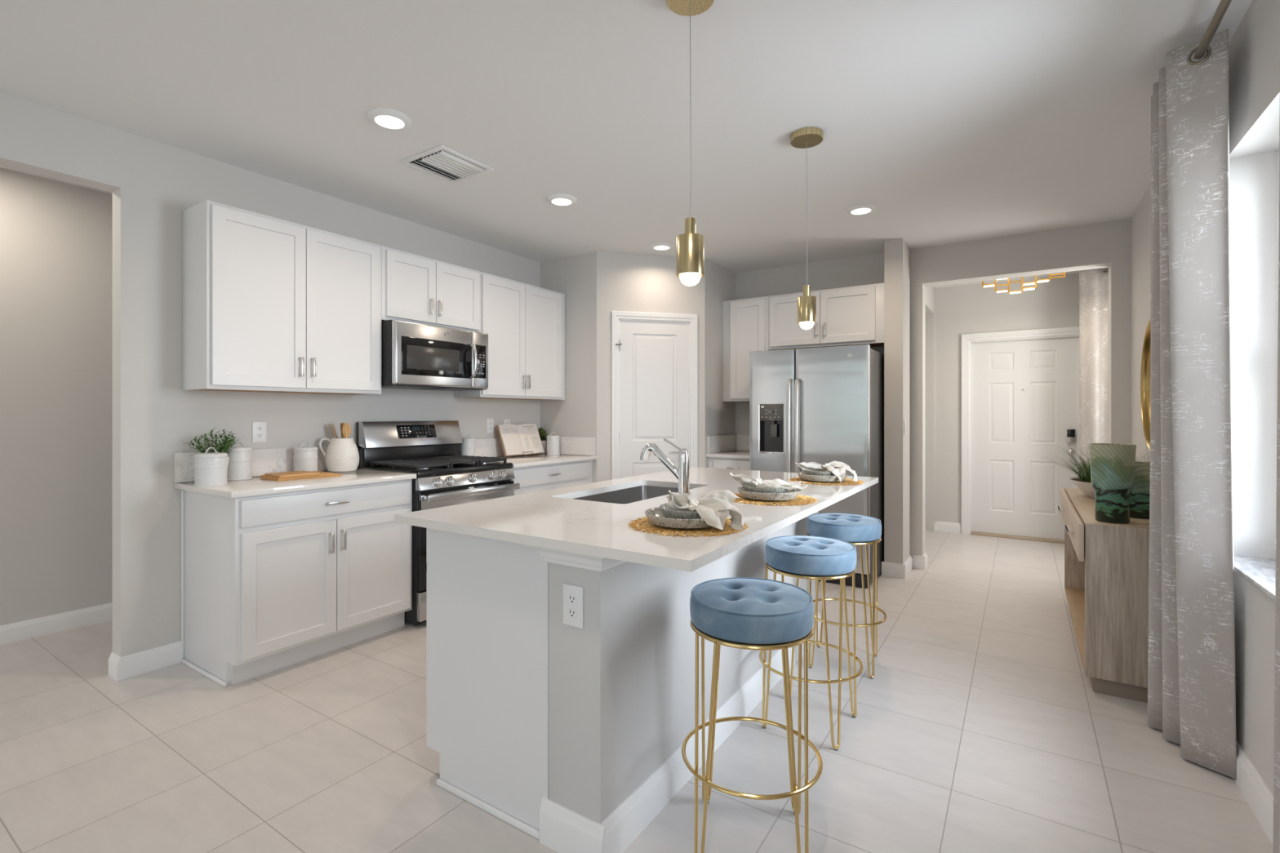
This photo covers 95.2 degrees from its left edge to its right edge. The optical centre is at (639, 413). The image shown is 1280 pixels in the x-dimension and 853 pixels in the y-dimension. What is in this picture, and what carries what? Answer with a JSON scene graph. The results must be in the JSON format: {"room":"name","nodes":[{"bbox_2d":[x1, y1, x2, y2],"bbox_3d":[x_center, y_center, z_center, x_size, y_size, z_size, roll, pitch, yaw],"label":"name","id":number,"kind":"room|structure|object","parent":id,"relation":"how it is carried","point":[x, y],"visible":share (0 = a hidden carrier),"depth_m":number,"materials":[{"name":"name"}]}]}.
{"room":"kitchen","nodes":[
{"label":"kitchen","id":0,"kind":"room"},
{"bbox_2d":[0,167,112,626],"bbox_3d":[-3.207,-0.045,2.872,1.089,2.617,9.300,0,0,33],"label":"wall","id":1,"kind":"structure","parent":0,"point":[56,237],"depth_m":3.38,"materials":[{"name":"white paint"}]},
{"bbox_2d":[0,602,112,644],"bbox_3d":[-3.540,1.214,3.149,0.018,0.100,9.000,0,0,33],"label":"baseboard","id":2,"kind":"structure","parent":1,"relation":"attached to","point":[18,631],"depth_m":3.38,"materials":[{"name":"white paint"}]},
{"bbox_2d":[0,92,540,657],"bbox_3d":[-2.703,-0.045,2.543,0.115,2.617,9.300,0,0,33],"label":"wall","id":3,"kind":"structure","parent":0,"point":[151,182],"depth_m":2.92,"materials":[{"name":"white paint"}]},
{"bbox_2d":[108,640,182,681],"bbox_3d":[-2.451,1.211,2.902,0.122,0.105,0.260,0,0,33],"label":"baseboard","id":4,"kind":"structure","parent":3,"relation":"attached to","point":[136,664],"depth_m":2.85,"materials":[{"name":"white paint"}]},
{"bbox_2d":[173,445,328,483],"bbox_3d":[-2.092,0.274,3.353,0.019,0.152,0.956,0,0,33],"label":"backsplash","id":5,"kind":"structure","parent":3,"relation":"attached to","point":[268,460],"depth_m":3.29,"materials":[{"name":"stone"}]},
{"bbox_2d":[252,422,266,442],"bbox_3d":[-2.142,0.103,3.288,0.008,0.117,0.073,0,0,33],"label":"wall outlet","id":6,"kind":"object","parent":3,"relation":"attached to","point":[259,428],"visible":1,"depth_m":3.29,"materials":[{"name":"white plastic"}]},
{"bbox_2d":[256,433,262,438],"bbox_3d":[-2.140,0.123,3.287,0.002,0.025,0.033,0,0,33],"label":"receptacle","id":7,"kind":"object","parent":6,"relation":"attached to","point":[258,435],"depth_m":3.29,"materials":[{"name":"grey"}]},
{"bbox_2d":[256,426,262,431],"bbox_3d":[-2.140,0.083,3.287,0.002,0.025,0.033,0,0,33],"label":"receptacle","id":8,"kind":"object","parent":6,"relation":"attached to","point":[258,428],"depth_m":3.29,"materials":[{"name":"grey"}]},
{"bbox_2d":[182,200,381,395],"bbox_3d":[-1.946,-0.579,3.278,0.345,0.915,0.922,0,0,33],"label":"upper cabinet","id":9,"kind":"object","parent":3,"relation":"attached to","point":[270,304],"visible":1,"depth_m":3.07,"materials":[{"name":"white paint"}]},
{"bbox_2d":[381,245,479,332],"bbox_3d":[-1.480,-0.809,3.991,0.345,0.455,0.780,0,0,33],"label":"upper cabinet","id":10,"kind":"object","parent":3,"relation":"attached to","point":[415,288],"visible":0.83,"depth_m":3.86,"materials":[{"name":"white paint"}]},
{"bbox_2d":[381,319,488,391],"bbox_3d":[-1.422,-0.372,3.954,0.478,0.404,0.768,0,0,33],"label":"microwave","id":11,"kind":"object","parent":10,"relation":"attached to","point":[415,355],"visible":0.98,"depth_m":3.76,"materials":[{"name":"silver metal"}]},
{"bbox_2d":[486,418,493,433],"bbox_3d":[-1.209,0.098,4.716,0.008,0.117,0.073,0,0,33],"label":"wall outlet","id":12,"kind":"object","parent":3,"relation":"attached to","point":[490,422],"visible":1,"depth_m":4.71,"materials":[{"name":"white plastic"}]},
{"bbox_2d":[503,419,510,424],"bbox_3d":[-1.109,0.090,4.870,0.007,0.090,0.073,0,0,33],"label":"wall plate","id":13,"kind":"object","parent":3,"relation":"attached to","point":[505,421],"visible":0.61,"depth_m":4.87,"materials":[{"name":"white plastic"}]},
{"bbox_2d":[453,271,564,399],"bbox_3d":[-1.007,-0.579,4.715,0.345,0.915,0.944,0,0,33],"label":"upper cabinet","id":14,"kind":"object","parent":3,"relation":"attached to","point":[524,323],"visible":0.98,"depth_m":4.57,"materials":[{"name":"white paint"}]},
{"bbox_2d":[475,435,595,457],"bbox_3d":[-0.892,0.274,4.640,0.620,0.152,0.952,0,0,33],"label":"backsplash","id":15,"kind":"structure","parent":3,"relation":"attached to","point":[488,447],"depth_m":4.87,"materials":[{"name":"stone"}]},
{"bbox_2d":[540,251,596,482],"bbox_3d":[-0.602,-0.045,5.073,0.634,2.617,0.086,0,0,33],"label":"wall","id":16,"kind":"structure","parent":0,"point":[575,277],"depth_m":4.98,"materials":[{"name":"white paint"}]},
{"bbox_2d":[0,0,1253,288],"bbox_3d":[-0.750,-1.403,2.372,5.850,0.100,11.350,0,0,33],"label":"ceiling","id":17,"kind":"structure","parent":0,"point":[960,121],"depth_m":2.50,"materials":[{"name":"white paint"}]},
{"bbox_2d":[366,107,412,129],"bbox_3d":[-1.147,-1.343,2.676,0.190,0.019,0.190,0,0,33],"label":"recessed light","id":18,"kind":"object","parent":17,"relation":"in","point":[388,118],"visible":1,"depth_m":2.65,"materials":[{"name":"white paint"}]},
{"bbox_2d":[400,145,493,183],"bbox_3d":[-1.044,-1.344,3.175,0.342,0.018,0.352,0,0,33],"label":"ceiling vent","id":19,"kind":"object","parent":17,"relation":"in","point":[441,162],"visible":1,"depth_m":3.15,"materials":[{"name":"white metal"}]},
{"bbox_2d":[546,193,577,205],"bbox_3d":[-0.494,-1.343,3.684,0.190,0.019,0.190,0,0,33],"label":"recessed light","id":20,"kind":"object","parent":17,"relation":"in","point":[558,199],"visible":1,"depth_m":3.65,"materials":[{"name":"white paint"}]},
{"bbox_2d":[649,242,673,250],"bbox_3d":[0.175,-1.343,4.705,0.190,0.019,0.190,0,0,33],"label":"recessed light","id":21,"kind":"object","parent":17,"relation":"in","point":[658,246],"visible":1,"depth_m":4.67,"materials":[{"name":"white paint"}]},
{"bbox_2d":[666,0,714,286],"bbox_3d":[0.160,-0.880,1.863,0.154,0.945,0.154,0,0,33],"label":"pendant light","id":22,"kind":"object","parent":17,"relation":"hanging from","point":[690,245],"visible":1,"depth_m":1.84,"materials":[{"name":"gold metal"}]},
{"bbox_2d":[790,126,823,329],"bbox_3d":[0.807,-0.880,2.829,0.154,0.945,0.154,0,0,33],"label":"pendant light","id":23,"kind":"object","parent":17,"relation":"hanging from","point":[810,136],"visible":1,"depth_m":2.80,"materials":[{"name":"gold metal"}]},
{"bbox_2d":[845,204,876,214],"bbox_3d":[1.458,-1.343,3.855,0.190,0.019,0.190,0,0,33],"label":"recessed light","id":24,"kind":"object","parent":17,"relation":"in","point":[860,209],"visible":1,"depth_m":3.82,"materials":[{"name":"white paint"}]},
{"bbox_2d":[981,271,1065,293],"bbox_3d":[3.340,-1.204,5.104,0.609,0.297,0.120,0,0,33],"label":"ceiling fixture","id":25,"kind":"object","parent":17,"relation":"hanging from","point":[1064,273],"visible":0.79,"depth_m":5.10,"materials":[{"name":"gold metal"}]},
{"bbox_2d":[0,530,1272,852],"bbox_3d":[-0.750,1.314,2.372,5.850,0.100,11.350,0,0,33],"label":"floor","id":26,"kind":"structure","parent":0,"point":[980,726],"depth_m":2.19,"materials":[{"name":"tile"}]},
{"bbox_2d":[180,479,412,687],"bbox_3d":[-1.825,0.821,3.195,0.638,0.886,0.938,0,0,33],"label":"base cabinet","id":27,"kind":"object","parent":26,"relation":"on","point":[269,583],"visible":0.92,"depth_m":2.91,"materials":[{"name":"white paint"}]},
{"bbox_2d":[173,445,416,497],"bbox_3d":[-1.832,0.288,3.183,0.640,0.180,0.956,0,0,33],"label":"countertop","id":28,"kind":"structure","parent":27,"relation":"on","point":[268,460],"depth_m":3.02,"materials":[{"name":"stone"}]},
{"bbox_2d":[193,447,227,486],"bbox_3d":[-2.111,0.256,2.875,0.136,0.186,0.136,0,0,33],"label":"canister","id":29,"kind":"object","parent":28,"relation":"on","point":[210,468],"visible":1,"depth_m":2.82,"materials":[{"name":"white ceramic"}]},
{"bbox_2d":[186,427,239,470],"bbox_3d":[-2.183,0.210,3.009,0.236,0.279,0.220,0,0,-12],"label":"potted plant","id":30,"kind":"object","parent":29,"relation":"in","point":[224,448],"visible":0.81,"depth_m":2.98,"materials":[{"name":"green plant"}]},
{"bbox_2d":[226,441,253,480],"bbox_3d":[-2.149,0.248,3.124,0.129,0.202,0.129,0,0,33],"label":"canister","id":31,"kind":"object","parent":28,"relation":"on","point":[240,461],"visible":0.88,"depth_m":3.08,"materials":[{"name":"white ceramic"}]},
{"bbox_2d":[260,472,342,480],"bbox_3d":[-1.866,0.345,3.229,0.213,0.010,0.340,0,0,35],"label":"cutting board","id":32,"kind":"object","parent":28,"relation":"on","point":[334,474],"visible":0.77,"depth_m":3.14,"materials":[{"name":"brown wood"}]},
{"bbox_2d":[261,471,333,479],"bbox_3d":[-1.878,0.335,3.209,0.210,0.010,0.286,0,0,36],"label":"cutting board","id":33,"kind":"object","parent":32,"relation":"on","point":[322,473],"visible":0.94,"depth_m":3.14,"materials":[{"name":"brown wood"}]},
{"bbox_2d":[264,470,319,477],"bbox_3d":[-1.884,0.326,3.168,0.196,0.010,0.202,0,0,37],"label":"cutting board","id":34,"kind":"object","parent":33,"relation":"on","point":[282,474],"visible":1,"depth_m":3.12,"materials":[{"name":"brown wood"}]},
{"bbox_2d":[293,441,318,471],"bbox_3d":[-1.955,0.257,3.416,0.129,0.186,0.129,0,0,33],"label":"canister","id":35,"kind":"object","parent":28,"relation":"on","point":[304,458],"visible":0.89,"depth_m":3.37,"materials":[{"name":"white ceramic"}]},
{"bbox_2d":[319,437,359,472],"bbox_3d":[-1.816,0.247,3.557,0.188,0.206,0.196,0,0,37],"label":"pitcher","id":36,"kind":"object","parent":28,"relation":"on","point":[341,455],"visible":0.99,"depth_m":3.50,"materials":[{"name":"white ceramic"}]},
{"bbox_2d":[330,423,337,438],"bbox_3d":[-1.836,0.198,3.576,0.116,0.272,0.024,0,0,-5],"label":"wooden utensil","id":37,"kind":"object","parent":36,"relation":"in","point":[333,428],"visible":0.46,"depth_m":3.56,"materials":[{"name":"brown wood"}]},
{"bbox_2d":[342,422,351,438],"bbox_3d":[-1.774,0.193,3.532,0.053,0.277,0.012,0,0,-11],"label":"wooden utensil","id":38,"kind":"object","parent":36,"relation":"in","point":[346,429],"visible":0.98,"depth_m":3.53,"materials":[{"name":"brown wood"}]},
{"bbox_2d":[356,420,519,625],"bbox_3d":[-1.323,0.657,3.887,0.713,1.214,0.767,0,0,33],"label":"gas range","id":39,"kind":"object","parent":26,"relation":"on","point":[429,450],"visible":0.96,"depth_m":3.75,"materials":[{"name":"silver metal"}]},
{"bbox_2d":[359,462,512,477],"bbox_3d":[-1.342,0.358,3.901,0.605,0.038,0.765,0,0,33],"label":"cooktop","id":40,"kind":"object","parent":39,"relation":"in","point":[464,469],"depth_m":3.70,"materials":[{"name":"black ceramic"}]},
{"bbox_2d":[511,459,592,495],"bbox_3d":[-0.884,0.821,4.633,0.638,0.886,0.954,0,0,33],"label":"base cabinet","id":41,"kind":"object","parent":26,"relation":"on","point":[531,479],"visible":0.22,"depth_m":4.44,"materials":[{"name":"white paint"}]},
{"bbox_2d":[475,435,597,467],"bbox_3d":[-0.883,0.288,4.635,0.640,0.180,0.952,0,0,33],"label":"countertop","id":42,"kind":"structure","parent":41,"relation":"on","point":[572,449],"depth_m":4.75,"materials":[{"name":"stone"}]},
{"bbox_2d":[460,434,475,456],"bbox_3d":[-1.304,0.252,4.418,0.116,0.196,0.116,0,0,33],"label":"canister","id":43,"kind":"object","parent":42,"relation":"on","point":[468,446],"visible":0.74,"depth_m":4.37,"materials":[{"name":"white ceramic"}]},
{"bbox_2d":[496,423,544,457],"bbox_3d":[-0.989,0.213,4.869,0.120,0.258,0.444,0,0,33],"label":"cookbook","id":44,"kind":"object","parent":42,"relation":"on","point":[515,440],"visible":1,"depth_m":4.85,"materials":[{"name":"white paper"}]},
{"bbox_2d":[511,451,535,457],"bbox_3d":[-0.986,0.257,4.873,0.151,0.185,0.275,0,0,33],"label":"book stand","id":45,"kind":"object","parent":42,"relation":"on","point":[527,451],"visible":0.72,"depth_m":4.85,"materials":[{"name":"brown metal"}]},
{"bbox_2d":[537,427,547,453],"bbox_3d":[-0.863,0.235,5.093,0.116,0.230,0.124,0,0,33],"label":"potted plant","id":46,"kind":"object","parent":42,"relation":"on","point":[541,432],"visible":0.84,"depth_m":5.09,"materials":[{"name":"green plant"}]},
{"bbox_2d":[546,431,559,454],"bbox_3d":[-0.743,0.252,5.008,0.113,0.196,0.113,0,0,33],"label":"canister","id":47,"kind":"object","parent":42,"relation":"on","point":[553,441],"visible":1,"depth_m":4.96,"materials":[{"name":"white ceramic"}]},
{"bbox_2d":[426,485,821,852],"bbox_3d":[0.141,0.821,2.667,0.828,0.886,2.130,0,0,33],"label":"kitchen island","id":48,"kind":"object","parent":26,"relation":"on","point":[572,738],"visible":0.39,"depth_m":1.82,"materials":[{"name":"white paint"}]},
{"bbox_2d":[563,583,583,628],"bbox_3d":[-0.192,0.549,1.670,0.073,0.117,0.008,0,0,33],"label":"wall outlet","id":49,"kind":"object","parent":48,"relation":"attached to","point":[573,595],"visible":1,"depth_m":1.67,"materials":[{"name":"white plastic"}]},
{"bbox_2d":[567,608,577,617],"bbox_3d":[-0.193,0.569,1.667,0.033,0.025,0.002,0,0,33],"label":"receptacle","id":50,"kind":"object","parent":49,"relation":"attached to","point":[571,612],"depth_m":1.67,"materials":[{"name":"white plastic"}]},
{"bbox_2d":[567,594,577,604],"bbox_3d":[-0.193,0.529,1.667,0.033,0.025,0.002,0,0,33],"label":"receptacle","id":51,"kind":"object","parent":49,"relation":"attached to","point":[571,598],"depth_m":1.67,"materials":[{"name":"white plastic"}]},
{"bbox_2d":[394,466,878,572],"bbox_3d":[0.230,0.364,2.621,1.162,0.028,2.177,0,0,33],"label":"island countertop","id":52,"kind":"structure","parent":48,"relation":"on","point":[553,519],"depth_m":1.95,"materials":[{"name":"stone"}]},
{"bbox_2d":[573,485,690,503],"bbox_3d":[-0.020,0.476,2.672,0.387,0.196,0.737,0,0,33],"label":"sink","id":53,"kind":"object","parent":52,"relation":"in","point":[628,495],"visible":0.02,"depth_m":2.98,"materials":[{"name":"silver metal"}]},
{"bbox_2d":[640,438,690,494],"bbox_3d":[0.110,0.230,2.602,0.254,0.241,0.060,0,0,33],"label":"faucet","id":54,"kind":"object","parent":52,"relation":"on","point":[682,473],"visible":0.97,"depth_m":2.54,"materials":[{"name":"silver metal"}]},
{"bbox_2d":[627,516,748,537],"bbox_3d":[0.148,0.347,1.835,0.377,0.005,0.378,0,0,33],"label":"placemat","id":55,"kind":"object","parent":52,"relation":"on","point":[646,526],"visible":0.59,"depth_m":1.74,"materials":[{"name":"wicker"}]},
{"bbox_2d":[644,506,711,528],"bbox_3d":[0.142,0.326,1.836,0.257,0.036,0.257,0,0,33],"label":"plate","id":56,"kind":"object","parent":55,"relation":"on","point":[655,516],"visible":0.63,"depth_m":1.73,"materials":[{"name":"ceramic"}]},
{"bbox_2d":[658,502,702,519],"bbox_3d":[0.160,0.315,1.836,0.202,0.048,0.202,0,0,33],"label":"bowl","id":57,"kind":"object","parent":56,"relation":"on","point":[667,513],"visible":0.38,"depth_m":1.75,"materials":[{"name":"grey ceramic"}]},
{"bbox_2d":[666,489,743,530],"bbox_3d":[0.205,0.294,1.788,0.236,0.106,0.170,0,0,-4],"label":"napkin","id":58,"kind":"object","parent":57,"relation":"in","point":[714,507],"visible":0.93,"depth_m":1.79,"materials":[{"name":"beige fabric"}]},
{"bbox_2d":[685,500,698,511],"bbox_3d":[0.163,0.291,1.819,0.036,0.044,0.039,0,0,25],"label":"napkin ring","id":59,"kind":"object","parent":58,"relation":"on","point":[691,503],"visible":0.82,"depth_m":1.81,"materials":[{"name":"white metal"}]},
{"bbox_2d":[733,493,817,506],"bbox_3d":[0.533,0.347,2.395,0.377,0.005,0.378,0,0,33],"label":"placemat","id":60,"kind":"object","parent":52,"relation":"on","point":[800,500],"visible":0.63,"depth_m":2.31,"materials":[{"name":"yellow wicker"}]},
{"bbox_2d":[737,486,800,501],"bbox_3d":[0.528,0.326,2.395,0.257,0.036,0.257,0,0,33],"label":"plate","id":61,"kind":"object","parent":60,"relation":"on","point":[792,495],"visible":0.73,"depth_m":2.29,"materials":[{"name":"ceramic"}]},
{"bbox_2d":[742,484,791,493],"bbox_3d":[0.520,0.315,2.395,0.202,0.048,0.202,0,0,33],"label":"bowl","id":62,"kind":"object","parent":61,"relation":"on","point":[761,490],"visible":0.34,"depth_m":2.31,"materials":[{"name":"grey ceramic"}]},
{"bbox_2d":[729,472,808,491],"bbox_3d":[0.521,0.274,2.365,0.301,0.064,0.132,0,0,0],"label":"napkin","id":63,"kind":"object","parent":62,"relation":"in","point":[743,479],"visible":0.95,"depth_m":2.38,"materials":[{"name":"beige fabric"}]},
{"bbox_2d":[751,478,761,487],"bbox_3d":[0.478,0.285,2.388,0.037,0.044,0.039,0,0,25],"label":"napkin ring","id":64,"kind":"object","parent":63,"relation":"on","point":[757,481],"visible":0.97,"depth_m":2.38,"materials":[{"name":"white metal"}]},
{"bbox_2d":[788,477,864,485],"bbox_3d":[0.964,0.347,3.030,0.377,0.005,0.378,0,0,33],"label":"placemat","id":65,"kind":"object","parent":52,"relation":"on","point":[847,481],"visible":0.62,"depth_m":2.96,"materials":[{"name":"gold wicker"}]},
{"bbox_2d":[796,471,848,482],"bbox_3d":[0.946,0.326,3.030,0.257,0.036,0.257,0,0,33],"label":"plate","id":66,"kind":"object","parent":65,"relation":"on","point":[802,474],"visible":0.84,"depth_m":2.93,"materials":[{"name":"ceramic"}]},
{"bbox_2d":[804,469,835,475],"bbox_3d":[0.954,0.315,3.030,0.202,0.048,0.202,0,0,33],"label":"bowl","id":67,"kind":"object","parent":66,"relation":"on","point":[827,473],"visible":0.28,"depth_m":2.95,"materials":[{"name":"grey ceramic"}]},
{"bbox_2d":[795,461,857,483],"bbox_3d":[0.954,0.295,2.974,0.289,0.101,0.158,0,0,0],"label":"napkin","id":68,"kind":"object","parent":67,"relation":"in","point":[837,468],"visible":0.96,"depth_m":2.99,"materials":[{"name":"beige fabric"}]},
{"bbox_2d":[822,463,830,471],"bbox_3d":[0.965,0.278,3.023,0.036,0.045,0.038,0,0,26],"label":"napkin ring","id":69,"kind":"object","parent":68,"relation":"on","point":[825,464],"visible":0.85,"depth_m":3.01,"materials":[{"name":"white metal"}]},
{"bbox_2d":[708,457,749,470],"bbox_3d":[0.939,0.821,5.228,0.465,0.886,0.630,0,0,33],"label":"base cabinet","id":70,"kind":"object","parent":26,"relation":"on","point":[713,462],"visible":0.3,"depth_m":5.01,"materials":[{"name":"white paint"}]},
{"bbox_2d":[706,434,749,458],"bbox_3d":[0.942,0.288,5.233,0.467,0.180,0.622,0,0,33],"label":"countertop","id":71,"kind":"structure","parent":70,"relation":"on","point":[733,446],"depth_m":5.33,"materials":[{"name":"stone"}]},
{"bbox_2d":[681,577,822,852],"bbox_3d":[0.328,0.895,1.733,0.409,0.737,0.409,0,0,28],"label":"bar stool","id":72,"kind":"object","parent":26,"relation":"on","point":[745,613],"visible":1,"depth_m":1.61,"materials":[{"name":"blue fabric"}]},
{"bbox_2d":[759,535,863,751],"bbox_3d":[0.696,0.895,2.392,0.409,0.737,0.409,0,0,-34],"label":"bar stool","id":73,"kind":"object","parent":26,"relation":"on","point":[798,557],"visible":0.95,"depth_m":2.27,"materials":[{"name":"blue fabric"}]},
{"bbox_2d":[749,344,884,588],"bbox_3d":[1.454,0.381,4.738,0.911,1.765,0.857,0,0,33],"label":"refrigerator","id":74,"kind":"object","parent":26,"relation":"on","point":[823,406],"visible":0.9,"depth_m":4.40,"materials":[{"name":"grey metal"}]},
{"bbox_2d":[806,512,887,679],"bbox_3d":[1.037,0.895,2.976,0.409,0.737,0.409,0,0,-42],"label":"bar stool","id":75,"kind":"object","parent":26,"relation":"on","point":[854,529],"visible":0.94,"depth_m":2.87,"materials":[{"name":"blue fabric"}]},
{"bbox_2d":[1057,487,1149,702],"bbox_3d":[2.582,0.881,3.207,0.430,0.766,1.550,0,0,33],"label":"console table","id":76,"kind":"object","parent":26,"relation":"on","point":[1107,565],"visible":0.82,"depth_m":2.61,"materials":[{"name":"brown wood"}]},
{"bbox_2d":[1064,587,1084,671],"bbox_3d":[2.603,1.177,3.193,0.380,0.023,1.489,0,0,33],"label":"shelf","id":77,"kind":"object","parent":76,"relation":"attached to","point":[1075,597],"depth_m":3.43,"materials":[{"name":"brown wood"}]},
{"bbox_2d":[1067,475,1094,498],"bbox_3d":[2.765,0.446,3.473,0.357,0.103,0.508,0,0,33],"label":"bowl","id":78,"kind":"object","parent":76,"relation":"on","point":[1084,483],"depth_m":3.44,"materials":[{"name":"white ceramic"}]},
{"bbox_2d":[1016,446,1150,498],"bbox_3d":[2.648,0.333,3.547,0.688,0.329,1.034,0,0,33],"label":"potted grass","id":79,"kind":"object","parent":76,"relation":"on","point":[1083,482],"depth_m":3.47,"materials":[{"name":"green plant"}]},
{"bbox_2d":[1088,443,1136,524],"bbox_3d":[2.181,0.319,2.698,0.171,0.357,0.171,0,0,-1],"label":"vase","id":80,"kind":"object","parent":76,"relation":"on","point":[1113,465],"visible":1,"depth_m":2.64,"materials":[{"name":"green glass"}]},
{"bbox_2d":[1129,461,1150,519],"bbox_3d":[2.437,0.370,2.870,0.256,0.256,0.256,0,0,-3],"label":"vase","id":81,"kind":"object","parent":76,"relation":"on","point":[1140,495],"visible":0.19,"depth_m":2.76,"materials":[{"name":"green glass"}]},
{"bbox_2d":[596,251,704,482],"bbox_3d":[0.090,-0.045,5.022,0.951,2.617,0.100,0,0,-13],"label":"wall","id":82,"kind":"structure","parent":0,"point":[626,282],"depth_m":4.93,"materials":[{"name":"white paint"}]},
{"bbox_2d":[611,311,697,479],"bbox_3d":[0.123,0.202,4.999,0.754,2.124,0.160,0,0,-13],"label":"door","id":83,"kind":"structure","parent":82,"relation":"in","point":[655,355],"depth_m":4.98,"materials":[{"name":"white paint"}]},
{"bbox_2d":[704,258,735,467],"bbox_3d":[0.723,-0.045,5.419,0.102,2.617,0.736,0,0,33],"label":"wall","id":84,"kind":"structure","parent":0,"point":[719,282],"depth_m":5.25,"materials":[{"name":"white paint"}]},
{"bbox_2d":[884,238,934,564],"bbox_3d":[2.560,-0.045,5.441,0.135,2.617,2.161,0,0,33],"label":"wall","id":85,"kind":"structure","parent":0,"point":[896,251],"depth_m":4.56,"materials":[{"name":"white paint"}]},
{"bbox_2d":[881,552,927,578],"bbox_3d":[2.179,1.211,4.675,0.602,0.105,0.164,0,0,-34],"label":"baseboard","id":86,"kind":"structure","parent":85,"relation":"attached to","point":[888,569],"depth_m":4.56,"materials":[{"name":"white paint"}]},
{"bbox_2d":[903,419,906,435],"bbox_3d":[2.069,0.104,4.559,0.008,0.117,0.073,0,0,33],"label":"light switch","id":87,"kind":"object","parent":85,"relation":"attached to","point":[904,420],"visible":1,"depth_m":4.54,"materials":[{"name":"white plastic"}]},
{"bbox_2d":[735,217,1130,557],"bbox_3d":[2.249,-0.045,4.866,3.058,2.617,0.192,0,0,33],"label":"wall","id":88,"kind":"structure","parent":0,"point":[1107,244],"depth_m":4.58,"materials":[{"name":"white paint"}]},
{"bbox_2d":[722,296,768,401],"bbox_3d":[1.016,-0.575,5.373,0.434,0.922,0.307,0,0,33],"label":"upper cabinet","id":89,"kind":"object","parent":88,"relation":"attached to","point":[744,321],"visible":0.6,"depth_m":5.27,"materials":[{"name":"white paint"}]},
{"bbox_2d":[768,282,884,350],"bbox_3d":[1.595,-0.800,4.976,0.969,0.472,0.337,0,0,33],"label":"upper cabinet","id":90,"kind":"object","parent":88,"relation":"attached to","point":[850,315],"visible":0.8,"depth_m":4.82,"materials":[{"name":"white paint"}]},
{"bbox_2d":[934,273,1079,523],"bbox_3d":[3.831,-0.045,6.000,1.650,2.617,0.164,0,0,33],"label":"wall","id":91,"kind":"structure","parent":0,"point":[1054,303],"depth_m":6.19,"materials":[{"name":"white paint"}]},
{"bbox_2d":[933,520,960,533],"bbox_3d":[3.279,1.211,6.232,0.253,0.105,0.051,0,0,33],"label":"baseboard","id":92,"kind":"structure","parent":91,"relation":"attached to","point":[953,527],"depth_m":6.24,"materials":[{"name":"white paint"}]},
{"bbox_2d":[960,326,1079,543],"bbox_3d":[3.879,0.212,5.908,1.100,2.104,0.137,0,0,33],"label":"door","id":93,"kind":"structure","parent":91,"relation":"in","point":[1020,389],"depth_m":5.94,"materials":[{"name":"white paint"}]},
{"bbox_2d":[1130,0,1279,795],"bbox_3d":[0.949,-0.045,0.121,0.190,2.617,9.240,0,0,33],"label":"wall","id":94,"kind":"structure","parent":0,"point":[1254,47],"depth_m":2.11,"materials":[{"name":"white paint"}]},
{"bbox_2d":[1140,318,1151,450],"bbox_3d":[2.839,-0.161,3.216,0.031,0.754,0.754,0,0,33],"label":"wall mirror","id":95,"kind":"object","parent":94,"relation":"attached to","point":[1145,358],"visible":0.36,"depth_m":3.46,"materials":[{"name":"gold metal"}]},
{"bbox_2d":[1194,0,1231,58],"bbox_3d":[1.497,-1.256,1.261,0.139,0.080,2.696,0,0,33],"label":"curtain rod","id":96,"kind":"object","parent":94,"relation":"attached to","point":[1224,5],"visible":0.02,"depth_m":1.86,"materials":[{"name":"brown metal"}]},
{"bbox_2d":[1147,28,1236,780],"bbox_3d":[2.055,-0.017,2.193,0.200,2.542,0.504,0,0,33],"label":"curtain","id":97,"kind":"object","parent":96,"relation":"hanging from","point":[1192,685],"visible":1,"depth_m":2.06,"materials":[{"name":"grey fabric"}]},
{"bbox_2d":[1272,113,1279,852],"bbox_3d":[1.250,-0.017,0.954,0.116,2.542,1.247,0,0,33],"label":"curtain","id":98,"kind":"object","parent":96,"relation":"hanging from","point":[1276,830],"visible":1,"depth_m":1.45,"materials":[{"name":"grey fabric"}]},
{"bbox_2d":[1234,739,1273,844],"bbox_3d":[0.916,1.206,0.261,0.018,0.115,9.040,0,0,33],"label":"baseboard","id":99,"kind":"structure","parent":94,"relation":"attached to","point":[1254,789],"depth_m":1.84,"materials":[{"name":"white paint"}]},
{"bbox_2d":[1233,149,1279,601],"bbox_3d":[1.778,-0.202,1.411,0.217,1.485,1.807,0,0,33],"label":"window","id":100,"kind":"structure","parent":94,"relation":"in","point":[1260,572],"depth_m":1.99,"materials":[{"name":"white plastic"}]},
{"bbox_3d":[4.029,-0.045,4.795,0.100,2.617,1.636,0,0,33],"label":"wall","id":101,"kind":"structure","parent":0,"visible":0},
{"bbox_2d":[1079,266,1108,475],"bbox_3d":[3.906,-0.007,4.943,0.266,2.518,1.350,0,0,33],"label":"curtain","id":102,"kind":"object","parent":101,"relation":"hanging from","point":[1094,282],"visible":0.57,"depth_m":5.10,"materials":[{"name":"white fabric"}]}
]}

